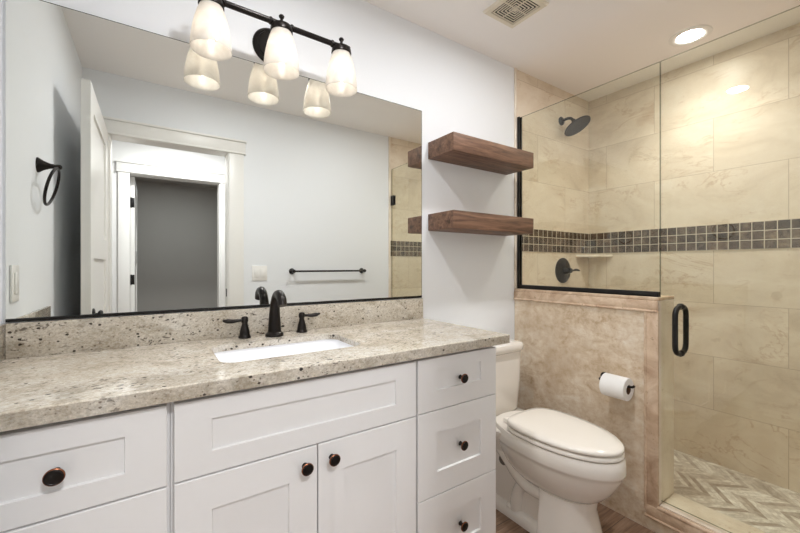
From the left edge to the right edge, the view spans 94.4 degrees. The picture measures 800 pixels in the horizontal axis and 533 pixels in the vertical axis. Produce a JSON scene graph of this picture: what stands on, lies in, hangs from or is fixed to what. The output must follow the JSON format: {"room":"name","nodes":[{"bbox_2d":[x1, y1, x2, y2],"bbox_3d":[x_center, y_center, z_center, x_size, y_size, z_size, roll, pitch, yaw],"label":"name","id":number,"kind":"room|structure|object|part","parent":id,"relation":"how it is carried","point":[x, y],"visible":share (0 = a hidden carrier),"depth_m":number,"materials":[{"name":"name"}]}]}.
{"room":"bathroom","nodes":[
{"label":"bathroom","id":0,"kind":"room"},
{"bbox_2d":[0,0,1,323],"bbox_3d":[-0.754,-0.015,0.368,0.120,2.450,1.620,0,0,-34],"label":"wall","id":1,"kind":"structure","parent":0,"point":[0,0],"depth_m":1.07,"materials":[{"name":"paint"}]},
{"bbox_2d":[2,0,588,339],"bbox_3d":[0.055,-0.015,1.956,3.232,2.450,0.120,0,0,-34],"label":"wall","id":2,"kind":"structure","parent":0,"point":[468,279],"depth_m":2.05,"materials":[{"name":"paint"}]},
{"bbox_2d":[5,0,421,322],"bbox_3d":[-0.516,-0.317,1.496,1.513,0.966,0.008,0,0,-34],"label":"mirror","id":3,"kind":"object","parent":2,"relation":"attached to","point":[146,173],"visible":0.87,"depth_m":1.33,"materials":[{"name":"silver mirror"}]},
{"bbox_2d":[6,298,422,358],"bbox_3d":[-0.513,0.219,1.492,1.508,0.102,0.020,0,0,-34],"label":"backsplash","id":4,"kind":"structure","parent":2,"relation":"attached to","point":[37,338],"depth_m":1.29,"materials":[{"name":"stone"}]},
{"bbox_2d":[189,0,356,96],"bbox_3d":[-0.460,-0.838,1.416,0.608,0.236,0.204,0,0,-34],"label":"vanity light","id":5,"kind":"object","parent":2,"relation":"attached to","point":[210,38],"visible":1,"depth_m":1.34,"materials":[{"name":"white glass"}]},
{"bbox_3d":[-0.638,-0.800,1.252,0.130,0.146,0.130,0,0,-34],"label":"lamp shade","id":6,"kind":"part","parent":5,"relation":"part of","materials":[{"name":"white glass"}]},
{"bbox_3d":[-0.442,-0.796,1.383,0.130,0.146,0.130,0,0,-34],"label":"lamp shade","id":7,"kind":"part","parent":5,"relation":"part of","materials":[{"name":"white glass"}]},
{"bbox_3d":[-0.240,-0.793,1.518,0.130,0.146,0.130,0,0,-34],"label":"lamp shade","id":8,"kind":"part","parent":5,"relation":"part of","materials":[{"name":"white glass"}]},
{"bbox_2d":[428,131,533,174],"bbox_3d":[0.457,-0.602,2.034,0.613,0.088,0.198,0,0,-34],"label":"floating shelf","id":9,"kind":"object","parent":2,"relation":"attached to","point":[455,148],"visible":1,"depth_m":1.94,"materials":[{"name":"brown wood"}]},
{"bbox_2d":[428,210,533,235],"bbox_3d":[0.457,-0.226,2.034,0.613,0.087,0.198,0,0,-34],"label":"floating shelf","id":10,"kind":"object","parent":2,"relation":"attached to","point":[456,221],"visible":1,"depth_m":1.92,"materials":[{"name":"brown wood"}]},
{"bbox_2d":[514,68,516,287],"bbox_3d":[0.727,-0.548,2.329,0.022,1.384,0.010,0,0,-34],"label":"trim","id":11,"kind":"structure","parent":2,"relation":"attached to","point":[515,69],"depth_m":2.32,"materials":[{"name":"beige stone"}]},
{"bbox_2d":[522,229,588,253],"bbox_3d":[1.082,-0.165,2.569,0.835,0.150,0.004,0,0,-34],"label":"trim","id":12,"kind":"structure","parent":2,"relation":"attached to","point":[540,240],"depth_m":2.56,"materials":[{"name":"tile"}]},
{"bbox_2d":[555,258,579,282],"bbox_3d":[1.173,0.035,2.588,0.184,0.178,0.075,0,0,-34],"label":"shower valve","id":13,"kind":"object","parent":2,"relation":"attached to","point":[563,270],"visible":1,"depth_m":2.58,"materials":[{"name":"black metal"}]},
{"bbox_3d":[1.202,0.035,2.598,0.124,0.060,0.061,0,0,-34],"label":"lever","id":14,"kind":"part","parent":13,"relation":"part of","materials":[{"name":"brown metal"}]},
{"bbox_2d":[559,115,590,135],"bbox_3d":[1.195,-0.972,2.530,0.181,0.146,0.194,0,0,-34],"label":"shower head","id":15,"kind":"object","parent":2,"relation":"attached to","point":[577,125],"visible":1,"depth_m":2.52,"materials":[{"name":"black metal"}]},
{"bbox_3d":[1.165,-1.007,2.563,0.023,0.041,0.088,0,0,-34],"label":"shower arm","id":16,"kind":"part","parent":15,"relation":"part of","materials":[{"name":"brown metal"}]},
{"bbox_2d":[496,503,654,532],"bbox_3d":[0.171,1.260,1.059,2.427,0.100,1.740,0,0,-34],"label":"floor","id":17,"kind":"structure","parent":0,"point":[611,521],"depth_m":1.73,"materials":[{"name":"brown wood"}]},
{"bbox_2d":[0,402,169,532],"bbox_3d":[-0.828,0.758,0.945,0.392,0.904,0.571,0,0,-34],"label":"base cabinet","id":18,"kind":"object","parent":17,"relation":"on","point":[108,472],"visible":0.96,"depth_m":0.76,"materials":[{"name":"paint"}]},
{"bbox_3d":[-0.672,0.408,0.722,0.034,0.034,0.027,0,0,-34],"label":"knob","id":19,"kind":"part","parent":18,"relation":"part of","materials":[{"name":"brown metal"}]},
{"bbox_3d":[-0.691,0.644,0.737,0.383,0.285,0.020,0,0,-34],"label":"drawer","id":20,"kind":"part","parent":18,"relation":"part of","materials":[{"name":"paint"}]},
{"bbox_2d":[170,360,415,532],"bbox_3d":[-0.376,0.758,1.248,0.694,0.904,0.571,0,0,-34],"label":"base cabinet","id":21,"kind":"object","parent":17,"relation":"on","point":[331,453],"visible":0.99,"depth_m":1.01,"materials":[{"name":"paint"}]},
{"bbox_3d":[-0.378,0.784,0.947,0.341,0.567,0.020,0,0,-34],"label":"door","id":22,"kind":"part","parent":21,"relation":"part of","materials":[{"name":"paint"}]},
{"bbox_2d":[0,298,509,431],"bbox_3d":[-0.362,0.236,1.264,1.528,0.136,0.566,0,0,-34],"label":"countertop","id":23,"kind":"structure","parent":21,"relation":"on","point":[52,371],"depth_m":1.11,"materials":[{"name":"stone"}]},
{"bbox_2d":[222,290,319,338],"bbox_3d":[-0.458,0.180,1.397,0.371,0.180,0.161,0,0,-34],"label":"faucet","id":24,"kind":"object","parent":23,"relation":"on","point":[278,299],"visible":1,"depth_m":1.40,"materials":[{"name":"black metal"}]},
{"bbox_3d":[-0.612,0.204,1.359,0.073,0.018,0.023,0,0,-34],"label":"lever","id":25,"kind":"part","parent":24,"relation":"part of","materials":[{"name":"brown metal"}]},
{"bbox_3d":[-0.580,0.230,1.384,0.045,0.081,0.045,0,0,-34],"label":"handle","id":26,"kind":"part","parent":24,"relation":"part of","materials":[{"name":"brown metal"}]},
{"bbox_3d":[-0.459,0.180,1.390,0.068,0.180,0.153,0,0,-34],"label":"spout","id":27,"kind":"part","parent":24,"relation":"part of","materials":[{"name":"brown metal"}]},
{"bbox_3d":[-0.399,0.230,1.505,0.045,0.081,0.045,0,0,-34],"label":"handle","id":28,"kind":"part","parent":24,"relation":"part of","materials":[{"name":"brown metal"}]},
{"bbox_3d":[-0.364,0.204,1.524,0.073,0.018,0.023,0,0,-34],"label":"lever","id":29,"kind":"part","parent":24,"relation":"part of","materials":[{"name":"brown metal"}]},
{"bbox_2d":[214,339,352,362],"bbox_3d":[-0.376,0.368,1.244,0.476,0.156,0.291,0,0,-34],"label":"sink","id":30,"kind":"object","parent":23,"relation":"in","point":[240,355],"visible":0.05,"depth_m":1.35,"materials":[{"name":"ceramic"}]},
{"bbox_3d":[-0.253,0.548,1.002,0.034,0.034,0.027,0,0,-34],"label":"knob","id":31,"kind":"part","parent":21,"relation":"part of","materials":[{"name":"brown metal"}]},
{"bbox_3d":[-0.188,0.546,1.046,0.034,0.034,0.027,0,0,-34],"label":"knob","id":32,"kind":"part","parent":21,"relation":"part of","materials":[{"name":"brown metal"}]},
{"bbox_3d":[-0.093,0.784,1.138,0.339,0.567,0.020,0,0,-34],"label":"door","id":33,"kind":"part","parent":21,"relation":"part of","materials":[{"name":"paint"}]},
{"bbox_2d":[414,346,495,532],"bbox_3d":[0.071,0.758,1.547,0.380,0.904,0.571,0,0,-34],"label":"base cabinet","id":34,"kind":"object","parent":17,"relation":"on","point":[455,416],"visible":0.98,"depth_m":1.32,"materials":[{"name":"paint"}]},
{"bbox_3d":[0.211,0.644,1.341,0.376,0.290,0.020,0,0,-34],"label":"drawer","id":35,"kind":"part","parent":34,"relation":"part of","materials":[{"name":"paint"}]},
{"bbox_3d":[0.211,0.406,1.341,0.376,0.179,0.020,0,0,-34],"label":"drawer","id":36,"kind":"part","parent":34,"relation":"part of","materials":[{"name":"paint"}]},
{"bbox_3d":[0.211,0.930,1.341,0.376,0.276,0.020,0,0,-34],"label":"drawer","id":37,"kind":"part","parent":34,"relation":"part of","materials":[{"name":"paint"}]},
{"bbox_3d":[0.224,0.401,1.322,0.034,0.034,0.027,0,0,-34],"label":"knob","id":38,"kind":"part","parent":34,"relation":"part of","materials":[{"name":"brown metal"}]},
{"bbox_3d":[0.224,0.927,1.322,0.034,0.034,0.027,0,0,-34],"label":"knob","id":39,"kind":"part","parent":34,"relation":"part of","materials":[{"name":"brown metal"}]},
{"bbox_3d":[0.224,0.640,1.322,0.034,0.034,0.027,0,0,-34],"label":"knob","id":40,"kind":"part","parent":34,"relation":"part of","materials":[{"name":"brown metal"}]},
{"bbox_2d":[493,339,626,532],"bbox_3d":[0.649,0.816,1.780,0.390,0.789,0.798,0,0,-34],"label":"toilet","id":41,"kind":"object","parent":17,"relation":"on","point":[554,468],"visible":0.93,"depth_m":1.61,"materials":[{"name":"white ceramic"}]},
{"bbox_3d":[0.484,0.631,2.027,0.376,0.326,0.191,0,0,-34],"label":"tank","id":42,"kind":"part","parent":41,"relation":"part of","materials":[{"name":"white ceramic"}]},
{"bbox_3d":[0.486,0.444,2.024,0.390,0.046,0.211,0,0,-34],"label":"tank lid","id":43,"kind":"part","parent":41,"relation":"part of","materials":[{"name":"white ceramic"}]},
{"bbox_3d":[0.741,0.765,1.661,0.347,0.020,0.484,0,0,-34],"label":"seat","id":44,"kind":"part","parent":41,"relation":"part of","materials":[{"name":"plastic"}]},
{"bbox_3d":[0.741,0.739,1.662,0.345,0.024,0.482,0,0,-34],"label":"lid","id":45,"kind":"part","parent":41,"relation":"part of","materials":[{"name":"plastic"}]},
{"bbox_2d":[363,0,799,101],"bbox_3d":[0.555,-1.290,1.317,3.352,0.100,1.740,0,0,-34],"label":"ceiling","id":46,"kind":"structure","parent":0,"point":[575,47],"depth_m":1.95,"materials":[{"name":"paint"}]},
{"bbox_2d":[483,0,548,27],"bbox_3d":[0.553,-1.233,1.778,0.216,0.014,0.216,0,0,-34],"label":"ceiling vent","id":47,"kind":"object","parent":46,"relation":"in","point":[511,13],"visible":1,"depth_m":1.78,"materials":[{"name":"plastic"}]},
{"bbox_2d":[493,0,537,23],"bbox_3d":[0.553,-1.231,1.778,0.157,0.010,0.157,0,0,-34],"label":"grille","id":48,"kind":"object","parent":47,"relation":"attached to","point":[507,11],"depth_m":1.79,"materials":[{"name":"plastic"}]},
{"bbox_2d":[669,25,712,46],"bbox_3d":[1.567,-1.237,2.000,0.188,0.006,0.188,0,0,-34],"label":"recessed light","id":49,"kind":"object","parent":46,"relation":"in","point":[691,35],"visible":1,"depth_m":1.99,"materials":[{"name":"paint"}]},
{"bbox_2d":[514,291,655,532],"bbox_3d":[1.009,0.685,2.048,0.165,1.050,0.790,0,0,-34],"label":"wall","id":50,"kind":"structure","parent":0,"point":[566,350],"depth_m":1.93,"materials":[{"name":"tile"}]},
{"bbox_2d":[513,291,657,312],"bbox_3d":[0.939,0.188,1.997,0.014,0.055,0.796,0,0,-34],"label":"trim","id":51,"kind":"structure","parent":50,"relation":"attached to","point":[588,301],"depth_m":1.91,"materials":[{"name":"stone"}]},
{"bbox_2d":[514,288,673,300],"bbox_3d":[1.011,0.152,2.044,0.170,0.016,0.799,0,0,-34],"label":"trim","id":52,"kind":"structure","parent":50,"relation":"on","point":[663,297],"depth_m":1.87,"materials":[{"name":"stone"}]},
{"bbox_2d":[517,61,659,296],"bbox_3d":[0.964,-0.394,2.015,0.030,1.076,0.790,0,0,-34],"label":"glass screen","id":53,"kind":"object","parent":52,"relation":"on","point":[519,119],"visible":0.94,"depth_m":2.23,"materials":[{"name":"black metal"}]},
{"bbox_3d":[0.965,-0.395,2.013,0.008,1.066,0.786,0,0,-34],"label":"glass pane","id":54,"kind":"part","parent":53,"relation":"part of","materials":[{"name":"clear glass"}]},
{"bbox_2d":[599,372,634,388],"bbox_3d":[1.046,0.558,1.787,0.063,0.042,0.187,0,0,-34],"label":"toilet paper holder","id":55,"kind":"object","parent":50,"relation":"attached to","point":[602,373],"visible":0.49,"depth_m":1.72,"materials":[{"name":"black metal"}]},
{"bbox_2d":[599,373,633,400],"bbox_3d":[1.031,0.577,1.764,0.106,0.106,0.110,0,0,-34],"label":"toilet roll","id":56,"kind":"object","parent":55,"relation":"hanging from","point":[615,386],"visible":0.96,"depth_m":1.73,"materials":[{"name":"paper"}]},
{"bbox_2d":[644,311,658,508],"bbox_3d":[1.146,0.665,1.690,0.017,0.920,0.059,0,0,-34],"label":"trim","id":57,"kind":"structure","parent":50,"relation":"attached to","point":[651,320],"depth_m":1.68,"materials":[{"name":"stone"}]},
{"bbox_2d":[658,299,673,504],"bbox_3d":[1.232,0.620,1.717,0.157,0.920,0.008,0,0,-34],"label":"wall","id":58,"kind":"structure","parent":50,"relation":"attached to","point":[665,307],"depth_m":1.71,"materials":[{"name":"beige tile"}]},
{"bbox_2d":[656,497,677,532],"bbox_3d":[1.425,1.151,1.424,0.167,0.118,0.710,0,0,-34],"label":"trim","id":59,"kind":"structure","parent":50,"relation":"attached to","point":[660,528],"depth_m":1.65,"materials":[{"name":"tile"}]},
{"bbox_2d":[644,504,714,532],"bbox_3d":[1.343,1.117,1.397,0.022,0.071,0.756,0,0,-34],"label":"trim","id":60,"kind":"structure","parent":50,"relation":"attached to","point":[661,515],"depth_m":1.61,"materials":[{"name":"stone"}]},
{"bbox_2d":[660,493,765,532],"bbox_3d":[1.434,1.085,1.425,0.163,0.013,0.702,0,0,-34],"label":"shower curb","id":61,"kind":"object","parent":50,"relation":"attached to","point":[730,524],"depth_m":1.59,"materials":[{"name":"beige stone"}]},
{"bbox_2d":[589,23,799,492],"bbox_3d":[1.898,-0.030,2.216,0.120,2.420,1.740,0,0,-34],"label":"wall","id":62,"kind":"structure","parent":0,"point":[730,119],"depth_m":2.16,"materials":[{"name":"tile"}]},
{"bbox_2d":[576,255,612,257],"bbox_3d":[1.406,-0.069,2.679,0.174,0.018,0.174,0,0,-34],"label":"corner shelf","id":63,"kind":"object","parent":62,"relation":"attached to","point":[586,256],"visible":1,"depth_m":2.67,"materials":[{"name":"beige stone"}]},
{"bbox_2d":[589,218,799,253],"bbox_3d":[1.846,-0.165,2.181,0.004,0.150,1.500,0,0,-34],"label":"trim","id":64,"kind":"structure","parent":62,"relation":"attached to","point":[774,234],"depth_m":2.22,"materials":[{"name":"tile"}]},
{"bbox_2d":[672,449,799,532],"bbox_3d":[1.576,1.222,2.000,0.895,0.116,1.740,0,0,-34],"label":"floor","id":65,"kind":"structure","parent":0,"point":[767,507],"depth_m":1.89,"materials":[{"name":"tile"}]},
{"bbox_3d":[1.944,-0.030,1.272,0.855,2.420,0.120,0,0,-34],"label":"wall","id":66,"kind":"structure","parent":0,"visible":0},
{"bbox_2d":[660,5,799,532],"bbox_3d":[1.381,0.070,1.391,0.138,1.996,0.704,0,0,-34],"label":"shower door","id":67,"kind":"structure","parent":66,"relation":"attached to","point":[678,307],"depth_m":1.62,"materials":[{"name":"clear glass"}]},
{"bbox_3d":[1.198,0.282,1.600,0.065,0.232,0.027,0,0,-34],"label":"pull handle","id":68,"kind":"part","parent":67,"relation":"part of","materials":[{"name":"black metal"}]},
{"bbox_3d":[1.258,0.282,1.641,0.065,0.232,0.027,0,0,-34],"label":"pull handle","id":69,"kind":"part","parent":67,"relation":"part of","materials":[{"name":"black metal"}]}
]}

